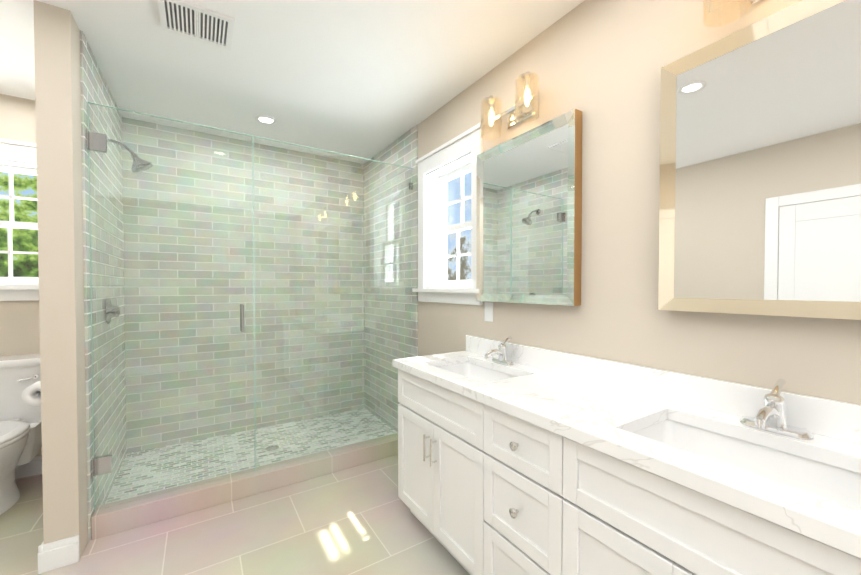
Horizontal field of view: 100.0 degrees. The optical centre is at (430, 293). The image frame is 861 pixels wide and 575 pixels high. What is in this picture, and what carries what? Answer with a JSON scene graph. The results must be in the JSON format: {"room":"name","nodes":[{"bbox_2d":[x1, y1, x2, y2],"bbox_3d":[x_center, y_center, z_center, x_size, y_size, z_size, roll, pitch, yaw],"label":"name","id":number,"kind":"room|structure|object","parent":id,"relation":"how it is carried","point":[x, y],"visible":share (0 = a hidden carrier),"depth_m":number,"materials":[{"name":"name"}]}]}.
{"room":"bathroom","nodes":[
{"label":"bathroom","id":0,"kind":"room"},
{"bbox_2d":[0,94,35,456],"bbox_3d":[-2.017,-0.045,3.097,2.970,2.600,0.200,-1,1,-33],"label":"wall","id":1,"kind":"structure","parent":0,"point":[15,316],"depth_m":2.46,"materials":[{"name":"beige paint"}]},
{"bbox_2d":[0,138,38,300],"bbox_3d":[-2.907,-0.491,2.486,0.920,1.078,0.251,-1,1,-33],"label":"alcove window","id":2,"kind":"structure","parent":1,"relation":"in","point":[19,157],"depth_m":2.50,"materials":[{"name":"white wood"}]},
{"bbox_2d":[15,456,41,478],"bbox_3d":[-2.839,1.203,2.463,0.840,0.125,0.020,-1,1,-33],"label":"baseboard","id":3,"kind":"structure","parent":1,"relation":"attached to","point":[34,467],"depth_m":2.50,"materials":[{"name":"white"}]},
{"bbox_2d":[80,30,417,540],"bbox_3d":[-1.228,-0.040,2.827,1.968,2.599,1.104,-1,1,-33],"label":"cladding","id":4,"kind":"object","parent":1,"relation":"attached to","point":[402,150],"visible":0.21,"depth_m":3.09,"materials":[{"name":"green tile"}]},
{"bbox_2d":[105,298,119,323],"bbox_3d":[-1.974,0.109,2.256,0.070,0.164,0.193,-1,1,-33],"label":"shower valve","id":5,"kind":"object","parent":4,"relation":"attached to","point":[111,312],"depth_m":2.23,"materials":[{"name":"silver metal"}]},
{"bbox_2d":[107,139,152,171],"bbox_3d":[-1.866,-0.854,2.230,0.242,0.196,0.120,-1,1,-33],"label":"shower head","id":6,"kind":"object","parent":4,"relation":"attached to","point":[138,160],"depth_m":2.23},
{"bbox_2d":[28,0,87,559],"bbox_3d":[-2.067,-0.030,2.199,0.120,2.600,1.240,-1,1,-33],"label":"wall","id":7,"kind":"structure","parent":0,"point":[54,116],"depth_m":1.68,"materials":[{"name":"beige paint"}]},
{"bbox_2d":[22,380,40,405],"bbox_3d":[-2.029,0.515,1.906,0.140,0.112,0.159,-1,1,-33],"label":"toilet paper roll","id":8,"kind":"object","parent":7,"relation":"attached to","point":[31,395],"visible":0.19,"depth_m":1.83,"materials":[{"name":"white paper"}]},
{"bbox_2d":[37,537,69,573],"bbox_3d":[-2.115,1.208,2.185,0.040,0.125,1.267,-1,1,-33],"label":"baseboard","id":9,"kind":"structure","parent":7,"relation":"attached to","point":[58,554],"depth_m":1.67,"materials":[{"name":"white wood"}]},
{"bbox_2d":[0,455,469,574],"bbox_3d":[-0.500,1.325,0.755,3.400,0.060,5.820,-1,1,-33],"label":"floor","id":10,"kind":"structure","parent":0,"point":[362,519],"depth_m":1.88,"materials":[{"name":"tile"}]},
{"bbox_2d":[0,354,41,514],"bbox_3d":[-2.635,0.849,2.119,0.539,0.845,0.800,-1,1,-33],"label":"toilet","id":11,"kind":"object","parent":10,"relation":"on","point":[20,433],"visible":0.75,"depth_m":2.29,"materials":[{"name":"white ceramic"}]},
{"bbox_2d":[105,408,397,503],"bbox_3d":[-1.258,1.243,2.897,1.944,0.030,0.967,-1,1,-33],"label":"mosaic shower floor","id":12,"kind":"structure","parent":10,"relation":"on","point":[366,413],"depth_m":2.81,"materials":[{"name":"grey tile"}]},
{"bbox_2d":[265,445,278,450],"bbox_3d":[-1.258,1.227,2.868,0.100,0.004,0.100,-1,1,-33],"label":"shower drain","id":13,"kind":"structure","parent":12,"relation":"in","point":[269,448],"depth_m":2.87,"materials":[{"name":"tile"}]},
{"bbox_2d":[395,367,860,574],"bbox_3d":[0.516,0.856,1.414,0.562,0.855,1.850,-1,1,-33],"label":"bathroom vanity","id":14,"kind":"object","parent":10,"relation":"on","point":[516,459],"depth_m":1.16,"materials":[{"name":"white"}]},
{"bbox_2d":[392,351,860,550],"bbox_3d":[0.522,0.406,1.410,0.549,0.040,1.890,-1,1,-33],"label":"countertop","id":15,"kind":"structure","parent":14,"relation":"on","point":[839,521],"depth_m":0.98,"materials":[{"name":"white stone"}]},
{"bbox_2d":[432,359,531,386],"bbox_3d":[0.225,0.484,1.857,0.327,0.154,0.532,-1,1,-33],"label":"sink","id":16,"kind":"object","parent":15,"relation":"in","point":[481,371],"depth_m":2.02,"materials":[{"name":"white ceramic"}]},
{"bbox_2d":[484,336,519,366],"bbox_3d":[0.367,0.307,1.944,0.185,0.141,0.156,-1,1,-33],"label":"faucet","id":17,"kind":"object","parent":15,"relation":"on","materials":[{"name":"silver metal"}]},
{"bbox_2d":[628,415,860,506],"bbox_3d":[0.818,0.500,0.930,0.327,0.154,0.532,-1,1,-33],"label":"sink","id":18,"kind":"object","parent":15,"relation":"in","point":[832,477],"depth_m":1.03,"materials":[{"name":"white ceramic"}]},
{"bbox_2d":[736,379,819,442],"bbox_3d":[0.959,0.323,1.018,0.185,0.141,0.156,-1,1,-33],"label":"faucet","id":19,"kind":"object","parent":15,"relation":"on","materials":[{"name":"silver metal"}]},
{"bbox_2d":[91,433,397,539],"bbox_3d":[-0.965,1.206,2.438,1.944,0.120,0.120,-1,1,-33],"label":"shower curb","id":20,"kind":"structure","parent":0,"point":[119,516],"depth_m":2.21,"materials":[{"name":"tile"}]},
{"bbox_2d":[86,102,412,510],"bbox_3d":[-0.965,0.071,2.418,1.945,2.150,0.096,-1,1,-33],"label":"glass","id":21,"kind":"object","parent":20,"relation":"on","point":[100,464],"visible":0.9,"depth_m":2.23,"materials":[{"name":"clear glass"}]},
{"bbox_2d":[0,0,583,163],"bbox_3d":[-0.500,-1.344,0.709,3.400,0.080,5.820,-1,1,-33],"label":"ceiling","id":22,"kind":"structure","parent":0,"point":[368,79],"depth_m":2.06,"materials":[{"name":"white paint"}]},
{"bbox_2d":[157,0,234,50],"bbox_3d":[-1.137,-1.315,1.762,0.300,0.012,0.260,-1,1,-33],"label":"ceiling vent","id":23,"kind":"object","parent":22,"relation":"in","point":[193,21],"visible":1,"depth_m":1.75,"materials":[{"name":"white metal"}]},
{"bbox_2d":[255,115,276,124],"bbox_3d":[-1.267,-1.335,2.783,0.154,0.010,0.154,-1,1,-33],"label":"recessed light","id":24,"kind":"object","parent":22,"relation":"in","point":[267,120],"visible":1,"depth_m":2.78,"materials":[{"name":"white"}]},
{"bbox_2d":[418,0,860,404],"bbox_3d":[0.848,-0.019,1.593,0.200,2.600,5.820,-1,1,-33],"label":"wall","id":25,"kind":"structure","parent":0,"point":[598,64],"depth_m":1.48,"materials":[{"name":"beige paint"}]},
{"bbox_2d":[412,123,482,304],"bbox_3d":[0.178,-0.487,2.579,0.251,1.108,0.805,-1,1,-33],"label":"window","id":26,"kind":"structure","parent":25,"relation":"in","point":[439,167],"depth_m":2.66,"materials":[{"name":"white wood"}]},
{"bbox_2d":[485,302,492,321],"bbox_3d":[0.351,0.111,2.180,0.007,0.116,0.072,-1,1,-33],"label":"electrical outlet plate","id":27,"kind":"object","parent":25,"relation":"attached to","point":[489,311],"visible":1,"depth_m":2.17,"materials":[{"name":"white plastic"}]},
{"bbox_2d":[481,71,539,139],"bbox_3d":[0.425,-0.982,1.900,0.161,0.225,0.376,-1,1,-33],"label":"sconce","id":28,"kind":"object","parent":25,"relation":"attached to","point":[523,111],"visible":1,"depth_m":1.88,"materials":[{"name":"glass"}]},
{"bbox_2d":[476,109,581,305],"bbox_3d":[0.484,-0.390,1.918,0.053,0.880,0.680,-1,1,-33],"label":"mirror","id":29,"kind":"object","parent":25,"relation":"attached to","point":[529,221],"visible":0.95,"depth_m":1.83,"materials":[{"name":"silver metal"}]},
{"bbox_2d":[466,335,860,442],"bbox_3d":[0.745,0.334,1.551,0.020,0.100,1.890,-1,1,-33],"label":"backsplash","id":30,"kind":"structure","parent":25,"relation":"attached to","point":[841,420],"depth_m":1.27,"materials":[{"name":"white stone"}]},
{"bbox_2d":[703,0,763,27],"bbox_3d":[0.996,-0.967,1.007,0.161,0.225,0.376,-1,1,-33],"label":"sconce","id":31,"kind":"object","parent":25,"relation":"attached to","point":[709,6],"visible":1,"depth_m":1.12,"materials":[{"name":"glass"}]},
{"bbox_2d":[658,0,860,319],"bbox_3d":[1.041,-0.375,1.046,0.053,0.880,0.680,-1,1,-33],"label":"mirror","id":32,"kind":"object","parent":25,"relation":"attached to","point":[760,174],"visible":1,"depth_m":1.08,"materials":[{"name":"gold metal"}]},
{"label":"outside","id":33,"kind":"structure","parent":0,"visible":0},
{"bbox_2d":[0,171,38,276],"bbox_3d":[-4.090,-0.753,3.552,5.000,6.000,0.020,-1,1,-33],"label":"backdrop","id":34,"kind":"structure","parent":33,"point":[22,262],"depth_m":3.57,"materials":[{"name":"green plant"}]},
{"bbox_2d":[447,172,470,279],"bbox_3d":[-0.028,-1.291,5.747,0.020,7.000,10.000,-1,1,-33],"label":"sky","id":35,"kind":"structure","parent":33,"point":[452,210],"depth_m":5.07,"materials":[{"name":"blue"}]}
]}

